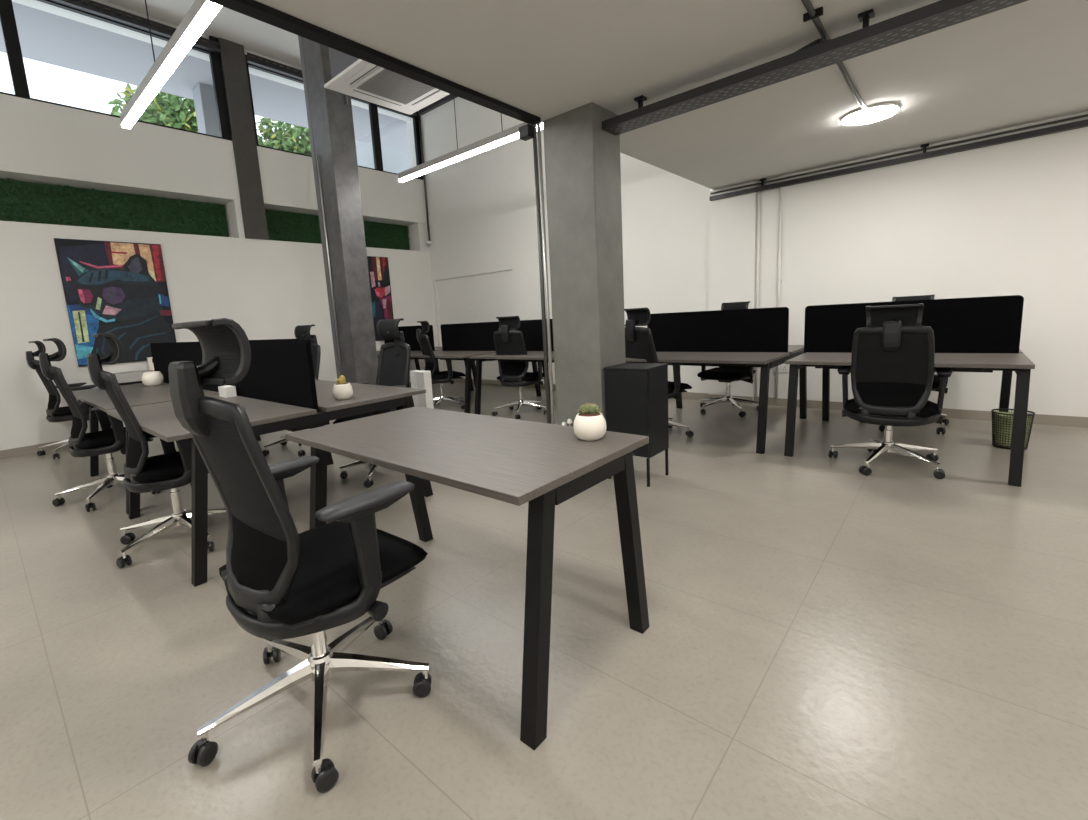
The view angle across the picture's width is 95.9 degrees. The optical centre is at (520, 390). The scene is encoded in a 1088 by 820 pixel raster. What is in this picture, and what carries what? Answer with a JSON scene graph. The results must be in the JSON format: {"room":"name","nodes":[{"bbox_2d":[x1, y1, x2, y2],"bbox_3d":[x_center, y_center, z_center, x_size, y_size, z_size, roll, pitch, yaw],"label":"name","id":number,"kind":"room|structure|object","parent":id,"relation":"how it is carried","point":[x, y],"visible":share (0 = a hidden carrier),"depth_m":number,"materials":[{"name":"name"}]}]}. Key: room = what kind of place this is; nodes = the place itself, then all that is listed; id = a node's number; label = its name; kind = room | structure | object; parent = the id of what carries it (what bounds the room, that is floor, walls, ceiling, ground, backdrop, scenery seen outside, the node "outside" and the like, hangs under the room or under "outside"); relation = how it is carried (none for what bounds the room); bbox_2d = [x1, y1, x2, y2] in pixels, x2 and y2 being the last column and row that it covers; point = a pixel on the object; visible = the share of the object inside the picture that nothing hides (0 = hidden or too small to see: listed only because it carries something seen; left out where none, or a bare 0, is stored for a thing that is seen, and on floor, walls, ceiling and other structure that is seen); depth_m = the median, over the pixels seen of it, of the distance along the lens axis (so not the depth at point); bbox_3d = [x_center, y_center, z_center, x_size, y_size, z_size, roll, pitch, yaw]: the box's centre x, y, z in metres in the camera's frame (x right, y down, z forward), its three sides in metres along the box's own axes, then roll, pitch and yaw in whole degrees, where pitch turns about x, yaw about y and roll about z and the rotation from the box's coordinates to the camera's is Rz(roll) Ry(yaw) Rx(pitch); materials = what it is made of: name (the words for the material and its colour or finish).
{"room":"open-plan office","nodes":[
{"label":"open-plan office","id":0,"kind":"room"},
{"bbox_2d":[101,0,301,67],"bbox_3d":[-2.983,-4.513,4.082,5.830,0.150,9.400,4,11,41],"label":"ceiling","id":1,"kind":"structure","parent":0,"point":[257,36],"depth_m":6.43,"materials":[{"name":"white paint"}]},
{"bbox_2d":[120,0,221,128],"bbox_3d":[-2.226,-3.163,2.899,2.800,2.250,0.056,4,11,41],"label":"pendant lamp","id":2,"kind":"object","parent":1,"relation":"hanging from","point":[201,13],"visible":1,"depth_m":3.07,"materials":[{"name":"silver metal"}]},
{"bbox_2d":[324,47,449,114],"bbox_3d":[-1.164,-3.665,4.351,0.950,1.814,0.950,4,11,41],"label":"air conditioner","id":3,"kind":"object","parent":1,"relation":"hanging from","point":[352,76],"visible":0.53,"depth_m":4.45,"materials":[{"name":"grey plastic"}]},
{"bbox_2d":[357,69,434,104],"bbox_3d":[-1.111,-2.773,4.486,0.540,0.006,0.540,4,11,41],"label":"grille","id":4,"kind":"object","parent":3,"relation":"attached to","point":[384,83],"depth_m":4.50,"materials":[{"name":"grey"}]},
{"bbox_2d":[398,95,542,181],"bbox_3d":[-0.467,-3.563,4.867,2.820,2.250,0.056,4,11,41],"label":"pendant lamp","id":5,"kind":"object","parent":1,"relation":"hanging from","point":[510,134],"visible":0.54,"depth_m":5.17,"materials":[{"name":"silver metal"}]},
{"bbox_2d":[399,123,542,181],"bbox_3d":[-0.403,-2.465,5.033,2.816,0.025,0.054,4,11,41],"label":"diffuser","id":6,"kind":"object","parent":5,"relation":"attached to","point":[513,135],"depth_m":5.19,"materials":[{"name":"white plastic"}]},
{"bbox_2d":[12,0,412,121],"bbox_3d":[-5.051,-4.476,5.815,0.250,0.200,9.200,4,11,41],"label":"wall","id":7,"kind":"structure","parent":0,"point":[35,4],"depth_m":6.19,"materials":[{"name":"white paint"}]},
{"bbox_2d":[0,3,18,96],"bbox_3d":[-6.023,-3.570,4.582,0.060,1.110,1.730,4,11,41],"label":"window","id":8,"kind":"structure","parent":7,"relation":"in","point":[1,13],"depth_m":5.21,"materials":[{"name":"black metal"}]},
{"bbox_2d":[9,0,223,138],"bbox_3d":[-4.766,-3.854,5.978,0.060,1.110,1.930,4,11,41],"label":"window","id":9,"kind":"structure","parent":7,"relation":"in","point":[49,2],"depth_m":5.84,"materials":[{"name":"black metal"}]},
{"bbox_2d":[50,0,221,53],"bbox_3d":[-5.984,-4.162,4.460,0.078,0.110,5.860,4,11,41],"label":"cable tray","id":10,"kind":"object","parent":7,"relation":"attached to","point":[123,17],"visible":0.81,"depth_m":5.88,"materials":[{"name":"grey metal"}]},
{"bbox_2d":[0,0,422,179],"bbox_3d":[-4.266,-4.071,6.552,0.092,1.310,7.200,4,11,41],"label":"trim","id":11,"kind":"structure","parent":7,"relation":"attached to","point":[7,16],"depth_m":6.65,"materials":[{"name":"black metal"}]},
{"bbox_2d":[246,63,377,170],"bbox_3d":[-3.184,-4.211,7.734,0.060,1.110,1.990,4,11,41],"label":"window","id":12,"kind":"structure","parent":7,"relation":"in","point":[247,64],"depth_m":7.37,"materials":[{"name":"black metal"}]},
{"bbox_2d":[245,52,417,116],"bbox_3d":[-2.865,-4.867,7.925,0.078,0.110,2.910,4,11,41],"label":"cable tray","id":13,"kind":"object","parent":7,"relation":"attached to","point":[252,59],"visible":0.38,"depth_m":7.12,"materials":[{"name":"grey metal"}]},
{"bbox_2d":[376,104,420,178],"bbox_3d":[-2.192,-4.435,8.836,0.060,1.110,0.830,4,11,41],"label":"window","id":14,"kind":"structure","parent":7,"relation":"in","point":[377,106],"depth_m":8.92,"materials":[{"name":"black metal"}]},
{"bbox_2d":[0,94,426,225],"bbox_3d":[-5.014,-2.896,6.104,0.500,0.790,9.200,4,11,41],"label":"wall","id":15,"kind":"structure","parent":0,"point":[41,142],"depth_m":6.19,"materials":[{"name":"white paint"}]},
{"bbox_2d":[0,178,404,236],"bbox_3d":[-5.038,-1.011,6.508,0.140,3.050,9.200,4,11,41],"label":"wall niche","id":16,"kind":"object","parent":15,"relation":"in","point":[227,217],"depth_m":7.15,"materials":[{"name":"white paint"}]},
{"bbox_2d":[0,221,439,450],"bbox_3d":[-4.836,-0.740,6.382,0.360,2.530,9.200,4,11,41],"label":"wall","id":17,"kind":"structure","parent":0,"point":[270,288],"depth_m":6.51,"materials":[{"name":"white paint"}]},
{"bbox_2d":[0,178,228,236],"bbox_3d":[-6.144,-1.998,4.987,0.099,0.533,5.779,4,11,41],"label":"panel","id":18,"kind":"object","parent":17,"relation":"on","point":[20,201],"visible":0.94,"depth_m":6.09,"materials":[{"name":"green plant"}]},
{"bbox_2d":[54,238,175,366],"bbox_3d":[-4.883,-1.068,6.003,0.032,1.455,1.000,4,11,41],"label":"picture","id":19,"kind":"object","parent":17,"relation":"attached to","point":[120,289],"visible":0.92,"depth_m":5.95,"materials":[{"name":"multicoloured fabric"}]},
{"bbox_2d":[0,382,410,458],"bbox_3d":[-4.630,0.476,6.436,0.012,0.090,9.188,4,11,41],"label":"baseboard","id":20,"kind":"structure","parent":17,"relation":"attached to","point":[8,453],"depth_m":5.46,"materials":[{"name":"beige"}]},
{"bbox_2d":[227,200,244,237],"bbox_3d":[-4.085,-2.429,7.049,0.290,0.520,0.080,4,11,41],"label":"trim","id":21,"kind":"structure","parent":17,"relation":"attached to","point":[234,207],"depth_m":6.97,"materials":[{"name":"white paint"}]},
{"bbox_2d":[265,209,409,249],"bbox_3d":[-3.041,-2.700,8.432,0.100,0.529,2.762,4,11,41],"label":"panel","id":22,"kind":"object","parent":17,"relation":"on","point":[281,225],"visible":0.56,"depth_m":8.03,"materials":[{"name":"green plant"}]},
{"bbox_2d":[367,256,393,340],"bbox_3d":[-2.654,-1.571,8.480,0.029,1.455,1.000,4,11,41],"label":"picture","id":23,"kind":"object","parent":17,"relation":"attached to","point":[378,267],"visible":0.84,"depth_m":8.65},
{"bbox_2d":[370,257,391,324],"bbox_3d":[-2.466,-1.734,8.658,0.002,1.195,0.436,4,11,41],"label":"print","id":24,"kind":"object","parent":23,"relation":"attached to","point":[380,287],"depth_m":8.66},
{"bbox_2d":[218,37,268,239],"bbox_3d":[-4.001,-3.494,7.023,0.330,2.620,0.310,4,11,41],"label":"pillar","id":25,"kind":"structure","parent":0,"point":[233,61],"depth_m":6.90,"materials":[{"name":"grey concrete"}]},
{"bbox_2d":[302,37,377,384],"bbox_3d":[-2.036,-2.110,5.582,0.370,5.150,0.300,4,11,41],"label":"pillar","id":26,"kind":"structure","parent":0,"point":[331,118],"depth_m":5.48,"materials":[{"name":"concrete"}]},
{"bbox_2d":[298,35,339,378],"bbox_3d":[-2.279,-2.107,5.652,0.075,5.150,0.080,4,11,41],"label":"trunking","id":27,"kind":"object","parent":26,"relation":"attached to","point":[299,37],"visible":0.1,"depth_m":5.61,"materials":[{"name":"grey metal"}]},
{"bbox_2d":[316,155,341,365],"bbox_3d":[-2.190,-1.449,5.624,0.020,2.350,0.020,4,11,41],"label":"conduit pipe","id":28,"kind":"object","parent":26,"relation":"attached to","point":[316,155],"visible":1,"depth_m":5.61,"materials":[{"name":"grey metal"}]},
{"bbox_2d":[408,223,429,251],"bbox_3d":[-1.960,-2.917,9.460,0.340,0.520,0.220,4,11,41],"label":"wall","id":29,"kind":"structure","parent":0,"point":[418,232],"depth_m":9.35,"materials":[{"name":"white paint"}]},
{"bbox_2d":[0,382,1087,819],"bbox_3d":[-0.896,0.828,3.289,10.800,0.100,9.400,4,11,41],"label":"floor","id":30,"kind":"structure","parent":0,"point":[824,639],"depth_m":1.78,"materials":[{"name":"tile"}]},
{"bbox_2d":[25,341,95,459],"bbox_3d":[-4.965,0.064,5.420,0.675,1.242,0.675,3,11,38],"label":"office chair","id":31,"kind":"object","parent":30,"relation":"on","point":[55,413],"visible":0.68,"depth_m":5.21,"materials":[{"name":"black plastic"}]},
{"bbox_2d":[39,338,160,511],"bbox_3d":[-3.224,0.212,3.762,0.678,1.242,0.690,4,11,41],"label":"office chair","id":32,"kind":"object","parent":30,"relation":"on","point":[107,441],"visible":0.78,"depth_m":3.58,"materials":[{"name":"black plastic"}]},
{"bbox_2d":[113,370,153,426],"bbox_3d":[-4.145,0.052,6.655,0.380,0.805,2.120,4,11,41],"label":"sideboard","id":33,"kind":"object","parent":30,"relation":"on","point":[132,377],"visible":0.02,"depth_m":5.83,"materials":[{"name":"grey laminate"}]},
{"bbox_2d":[147,357,153,369],"bbox_3d":[-4.570,-0.339,6.169,0.064,0.160,0.180,4,11,41],"label":"desk clock","id":34,"kind":"object","parent":33,"relation":"on","point":[149,359],"visible":0.44,"depth_m":6.10,"materials":[{"name":"beige ceramic"}]},
{"bbox_2d":[87,333,225,567],"bbox_3d":[-2.028,0.279,2.855,0.692,1.242,0.695,5,12,44],"label":"office chair","id":35,"kind":"object","parent":30,"relation":"on","point":[172,469],"visible":0.74,"depth_m":2.67,"materials":[{"name":"black plastic"}]},
{"bbox_2d":[72,342,318,513],"bbox_3d":[-3.017,0.134,4.513,2.030,1.150,1.480,4,11,41],"label":"desk","id":36,"kind":"object","parent":30,"relation":"on","point":[163,354],"visible":0.22,"depth_m":4.30,"materials":[{"name":"grey wood"}]},
{"bbox_2d":[142,371,163,385],"bbox_3d":[-3.522,-0.108,4.701,0.170,0.130,0.170,4,11,41],"label":"ceramic pot","id":37,"kind":"object","parent":36,"relation":"on","point":[155,378],"visible":1,"depth_m":4.64,"materials":[{"name":"beige ceramic"}]},
{"bbox_2d":[106,338,432,586],"bbox_3d":[-1.674,0.237,3.312,1.480,1.150,1.480,4,11,41],"label":"desk","id":38,"kind":"object","parent":30,"relation":"on","point":[279,391],"visible":0.77,"depth_m":2.94,"materials":[{"name":"grey wood"}]},
{"bbox_2d":[218,385,236,397],"bbox_3d":[-2.127,0.010,3.564,0.143,0.075,0.070,4,11,41],"label":"box","id":39,"kind":"object","parent":38,"relation":"on","point":[227,391],"visible":1,"depth_m":3.52,"materials":[{"name":"white plastic"}]},
{"bbox_2d":[287,421,329,431],"bbox_3d":[-1.678,0.178,3.303,1.180,0.030,0.220,4,11,41],"label":"cable tray","id":40,"kind":"object","parent":38,"relation":"on","point":[327,422],"depth_m":2.90,"materials":[{"name":"black metal"}]},
{"bbox_2d":[332,375,352,399],"bbox_3d":[-1.127,-0.018,3.107,0.124,0.150,0.124,4,11,41],"label":"cactus pot","id":41,"kind":"object","parent":38,"relation":"on","point":[342,390],"visible":1,"depth_m":3.07,"materials":[{"name":"beige ceramic"}]},
{"bbox_2d":[262,324,320,456],"bbox_3d":[-2.286,-0.015,4.910,0.686,1.242,0.687,4,11,39],"label":"office chair","id":42,"kind":"object","parent":30,"relation":"on","point":[301,331],"visible":0.35,"depth_m":4.92,"materials":[{"name":"black plastic"}]},
{"bbox_2d":[168,318,431,792],"bbox_3d":[-0.702,0.403,1.522,0.691,1.242,0.702,4,11,39],"label":"office chair","id":43,"kind":"object","parent":30,"relation":"on","point":[281,583],"visible":1,"depth_m":1.35,"materials":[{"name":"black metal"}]},
{"bbox_2d":[333,318,410,487],"bbox_3d":[-1.170,0.071,3.907,0.667,1.242,0.711,-5,9,-14],"label":"office chair","id":44,"kind":"object","parent":30,"relation":"on","point":[394,359],"visible":0.45,"depth_m":3.99,"materials":[{"name":"black plastic"}]},
{"bbox_2d":[410,370,433,408],"bbox_3d":[-0.869,0.213,4.415,0.200,0.775,0.086,4,11,41],"label":"post","id":45,"kind":"object","parent":30,"relation":"on","point":[420,379],"visible":0.41,"depth_m":4.33,"materials":[{"name":"white plastic"}]},
{"bbox_2d":[377,325,473,390],"bbox_3d":[-1.854,-0.486,8.178,1.450,1.150,1.530,4,11,41],"label":"desk","id":46,"kind":"object","parent":30,"relation":"on","point":[409,332],"visible":0.26,"depth_m":7.99,"materials":[{"name":"grey wood"}]},
{"bbox_2d":[416,321,464,408],"bbox_3d":[-1.085,-0.353,6.767,0.659,1.217,0.689,-10,11,-39],"label":"office chair","id":47,"kind":"object","parent":30,"relation":"on","point":[431,364],"visible":0.74,"depth_m":6.56,"materials":[{"name":"black fabric"}]},
{"bbox_2d":[285,406,648,749],"bbox_3d":[-0.265,0.551,2.025,1.385,0.750,0.710,4,11,41],"label":"desk","id":48,"kind":"object","parent":30,"relation":"on","point":[517,462],"visible":0.86,"depth_m":1.69,"materials":[{"name":"grey wood"}]},
{"bbox_2d":[573,403,605,440],"bbox_3d":[0.252,0.111,1.783,0.120,0.131,0.120,4,11,41],"label":"cactus pot","id":49,"kind":"object","parent":48,"relation":"on","point":[589,423],"visible":1,"depth_m":1.74,"materials":[{"name":"beige ceramic"}]},
{"bbox_2d":[407,321,540,412],"bbox_3d":[-0.702,-0.400,7.159,1.470,1.150,1.530,4,11,41],"label":"desk","id":50,"kind":"object","parent":30,"relation":"on","point":[460,341],"visible":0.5,"depth_m":6.98,"materials":[{"name":"grey wood"}]},
{"bbox_2d":[469,319,553,414],"bbox_3d":[0.415,-0.316,6.169,1.420,1.150,1.530,4,11,41],"label":"desk","id":51,"kind":"object","parent":30,"relation":"on","point":[532,331],"visible":0.22,"depth_m":6.14,"materials":[{"name":"grey wood"}]},
{"bbox_2d":[492,316,546,418],"bbox_3d":[0.000,-0.304,6.038,0.676,1.212,0.680,2,10,34],"label":"office chair","id":52,"kind":"object","parent":30,"relation":"on","point":[507,341],"visible":0.96,"depth_m":5.88,"materials":[{"name":"black fabric"}]},
{"bbox_2d":[519,124,550,423],"bbox_3d":[0.120,-0.755,3.652,0.100,2.800,0.091,4,11,41],"label":"conduit pipe","id":53,"kind":"object","parent":30,"relation":"on","point":[535,148],"depth_m":3.59,"materials":[{"name":"grey metal"}]},
{"bbox_2d":[604,363,668,486],"bbox_3d":[0.838,0.230,3.511,0.337,0.815,0.316,4,11,41],"label":"base cabinet","id":54,"kind":"object","parent":30,"relation":"on","point":[636,394],"visible":0.77,"depth_m":3.37,"materials":[{"name":"black"}]},
{"bbox_2d":[624,307,693,436],"bbox_3d":[1.277,-0.176,4.676,0.659,1.217,0.689,-10,11,-39],"label":"office chair","id":55,"kind":"object","parent":30,"relation":"on","point":[639,343],"visible":0.48,"depth_m":4.46,"materials":[{"name":"black fabric"}]},
{"bbox_2d":[625,307,806,453],"bbox_3d":[1.899,-0.205,4.856,1.390,1.150,1.530,4,11,41],"label":"desk","id":56,"kind":"object","parent":30,"relation":"on","point":[756,337],"visible":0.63,"depth_m":4.60,"materials":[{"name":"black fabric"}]},
{"bbox_2d":[668,364,760,366],"bbox_3d":[1.896,-0.264,4.847,1.090,0.030,0.220,4,11,41],"label":"cable tray","id":57,"kind":"object","parent":56,"relation":"on","point":[668,364],"depth_m":4.70,"materials":[{"name":"black metal"}]},
{"bbox_2d":[697,301,758,416],"bbox_3d":[2.336,-0.370,5.533,0.680,1.222,0.675,-12,12,-43],"label":"office chair","id":58,"kind":"object","parent":30,"relation":"on","point":[727,375],"visible":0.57,"depth_m":5.48,"materials":[{"name":"black plastic"}]},
{"bbox_2d":[828,303,952,478],"bbox_3d":[2.583,-0.027,3.449,0.678,1.137,0.691,4,11,39],"label":"office chair","id":59,"kind":"object","parent":30,"relation":"on","point":[891,369],"visible":1,"depth_m":3.29,"materials":[{"name":"black fabric"}]},
{"bbox_2d":[861,294,948,433],"bbox_3d":[3.500,-0.254,4.450,0.667,1.182,0.681,4,11,41],"label":"office chair","id":60,"kind":"object","parent":30,"relation":"on","point":[936,380],"visible":0.2,"depth_m":4.38,"materials":[{"name":"black plastic"}]},
{"bbox_2d":[784,295,1034,486],"bbox_3d":[3.014,-0.124,3.889,1.345,1.150,1.500,4,11,41],"label":"desk","id":61,"kind":"object","parent":30,"relation":"on","point":[972,334],"visible":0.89,"depth_m":3.58,"materials":[{"name":"grey wood"}]},
{"bbox_2d":[824,367,992,372],"bbox_3d":[3.018,-0.183,3.873,1.025,0.030,0.220,4,11,41],"label":"cable tray","id":62,"kind":"object","parent":61,"relation":"on","point":[824,367],"depth_m":3.57,"materials":[{"name":"black metal"}]},
{"bbox_2d":[991,409,1034,449],"bbox_3d":[3.743,0.299,3.740,0.236,0.275,0.236,4,11,41],"label":"waste bin","id":63,"kind":"object","parent":30,"relation":"on","point":[1002,423],"visible":0.68,"depth_m":3.71,"materials":[{"name":"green metal"}]},
{"bbox_2d":[406,97,711,392],"bbox_3d":[0.191,-2.586,7.876,5.770,5.150,0.200,4,11,41],"label":"wall","id":64,"kind":"structure","parent":0,"point":[482,214],"depth_m":8.00,"materials":[{"name":"white paint"}]},
{"bbox_2d":[418,115,429,240],"bbox_3d":[-1.795,-3.951,9.197,0.033,2.240,0.033,-7,9,-25],"label":"conduit pipe","id":65,"kind":"object","parent":64,"relation":"attached to","point":[418,115],"visible":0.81,"depth_m":9.20,"materials":[{"name":"grey metal"}]},
{"bbox_2d":[419,94,456,114],"bbox_3d":[0.117,-4.957,7.268,5.200,0.100,0.078,4,11,41],"label":"cable tray","id":66,"kind":"object","parent":64,"relation":"attached to","point":[449,97],"visible":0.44,"depth_m":8.65,"materials":[{"name":"grey metal"}]},
{"bbox_2d":[452,378,1087,427],"bbox_3d":[2.245,0.079,6.396,10.300,0.090,0.067,4,12,42],"label":"baseboard","id":67,"kind":"structure","parent":64,"relation":"attached to","point":[1041,419],"depth_m":4.71,"materials":[{"name":"beige"}]},
{"bbox_2d":[543,102,625,430],"bbox_3d":[0.500,-0.647,3.630,0.410,2.550,0.350,4,11,41],"label":"column","id":68,"kind":"structure","parent":0,"point":[583,168],"depth_m":3.44,"materials":[{"name":"grey concrete"}]},
{"bbox_2d":[537,123,554,423],"bbox_3d":[0.203,-0.629,3.643,0.025,2.545,0.026,4,11,41],"label":"conduit pipe","id":69,"kind":"object","parent":68,"relation":"attached to","point":[538,124],"visible":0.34,"depth_m":3.60,"materials":[{"name":"grey metal"}]},
{"bbox_2d":[562,419,571,425],"bbox_3d":[0.355,0.281,3.681,0.100,0.138,0.042,4,11,41],"label":"wall outlet","id":70,"kind":"object","parent":68,"relation":"attached to","point":[569,421],"visible":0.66,"depth_m":3.65,"materials":[{"name":"grey plastic"}]},
{"bbox_2d":[255,0,1087,189],"bbox_3d":[1.096,-1.706,0.844,4.870,0.300,9.200,4,11,41],"label":"ceiling","id":71,"kind":"structure","parent":0,"point":[1026,62],"depth_m":2.81,"materials":[{"name":"paint"}]},
{"bbox_2d":[207,0,540,124],"bbox_3d":[-1.827,-1.460,1.253,0.075,0.090,5.860,4,11,41],"label":"beam","id":72,"kind":"structure","parent":71,"relation":"attached to","point":[254,9],"depth_m":2.41,"materials":[{"name":"black metal"}]},
{"bbox_2d":[602,0,1027,134],"bbox_3d":[2.264,-1.702,1.861,4.448,0.146,0.180,4,11,41],"label":"cable tray","id":73,"kind":"object","parent":71,"relation":"hanging from","point":[941,14],"visible":1,"depth_m":2.48,"materials":[{"name":"grey metal"}]},
{"bbox_2d":[794,38,830,52],"bbox_3d":[1.723,-1.724,2.329,2.701,0.100,0.046,4,11,41],"label":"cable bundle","id":74,"kind":"object","parent":73,"relation":"in","point":[820,40],"visible":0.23,"depth_m":2.51,"materials":[{"name":"black"}]},
{"bbox_2d":[801,0,866,108],"bbox_3d":[1.377,-1.776,2.312,0.080,0.029,3.251,4,11,41],"label":"conduit pipe","id":75,"kind":"object","parent":71,"relation":"attached to","point":[812,14],"visible":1,"depth_m":2.45,"materials":[{"name":"grey metal"}]},
{"bbox_2d":[842,102,898,124],"bbox_3d":[2.596,-2.046,3.643,0.347,0.034,0.347,4,11,41],"label":"recessed light","id":76,"kind":"object","parent":71,"relation":"in","point":[879,111],"visible":0.98,"depth_m":3.59,"materials":[{"name":"white plastic"}]},
{"bbox_2d":[709,119,1087,200],"bbox_3d":[4.088,-2.176,4.215,4.890,0.120,0.060,4,11,41],"label":"cable tray","id":77,"kind":"object","parent":71,"relation":"hanging from","point":[1083,123],"visible":1,"depth_m":4.54,"materials":[{"name":"grey metal"}]},
{"bbox_2d":[708,111,1087,416],"bbox_3d":[4.249,-1.000,4.511,4.930,2.550,0.250,4,11,41],"label":"wall","id":78,"kind":"structure","parent":0,"point":[1009,218],"depth_m":4.57,"materials":[{"name":"white paint"}]},
{"bbox_2d":[755,191,759,395],"bbox_3d":[2.751,-1.079,5.684,0.040,2.330,0.031,4,11,41],"label":"conduit pipe","id":79,"kind":"object","parent":78,"relation":"attached to","point":[758,222],"visible":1,"depth_m":5.62,"materials":[{"name":"white metal"}]},
{"bbox_2d":[776,187,781,397],"bbox_3d":[2.913,-1.063,5.520,0.040,2.330,0.031,4,11,41],"label":"conduit pipe","id":80,"kind":"object","parent":78,"relation":"attached to","point":[780,214],"visible":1,"depth_m":5.46,"materials":[{"name":"white metal"}]},
{"bbox_2d":[774,364,788,371],"bbox_3d":[2.995,-0.249,5.628,0.150,0.090,0.012,4,11,41],"label":"wall socket","id":81,"kind":"object","parent":78,"relation":"attached to","point":[782,368],"visible":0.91,"depth_m":5.61,"materials":[{"name":"white plastic"}]},
{"bbox_2d":[710,114,1087,194],"bbox_3d":[4.092,-2.199,4.217,4.890,0.020,0.020,4,11,41],"label":"conduit pipe","id":82,"kind":"object","parent":78,"relation":"attached to","point":[1085,115],"visible":1,"depth_m":4.56,"materials":[{"name":"grey metal"}]},
{"label":"outside","id":83,"kind":"structure","parent":0,"visible":0},
{"bbox_2d":[355,140,409,173],"bbox_3d":[-2.413,-5.450,14.946,3.200,9.000,3.600,4,11,41],"label":"building","id":84,"kind":"structure","parent":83,"point":[394,161],"depth_m":13.46,"materials":[{"name":"grey"}]},
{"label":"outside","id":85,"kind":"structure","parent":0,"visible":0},
{"bbox_2d":[107,84,197,131],"bbox_3d":[-7.015,-3.346,10.660,2.512,6.661,2.511,4,11,41],"label":"tree","id":86,"kind":"object","parent":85,"point":[166,109],"visible":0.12,"depth_m":9.57,"materials":[{"name":"green plant"}]},
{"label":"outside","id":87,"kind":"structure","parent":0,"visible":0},
{"bbox_2d":[256,117,311,155],"bbox_3d":[-5.340,-3.696,12.530,2.513,6.603,2.519,4,11,41],"label":"tree","id":88,"kind":"object","parent":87,"point":[288,139],"visible":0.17,"depth_m":11.41,"materials":[{"name":"green plant"}]},
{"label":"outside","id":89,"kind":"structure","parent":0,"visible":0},
{"bbox_2d":[192,83,219,136],"bbox_3d":[-4.844,-3.732,7.856,0.340,2.000,0.350,4,11,41],"label":"pillar","id":90,"kind":"structure","parent":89,"point":[203,94],"depth_m":7.60,"materials":[{"name":"grey paint"}]},
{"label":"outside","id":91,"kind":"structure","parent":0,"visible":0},
{"bbox_2d":[0,2,408,152],"bbox_3d":[-5.799,-4.611,6.326,1.540,0.300,15.000,4,11,41],"label":"roof overhang","id":92,"kind":"object","parent":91,"point":[45,37],"visible":0.33,"depth_m":6.87,"materials":[{"name":"grey paint"}]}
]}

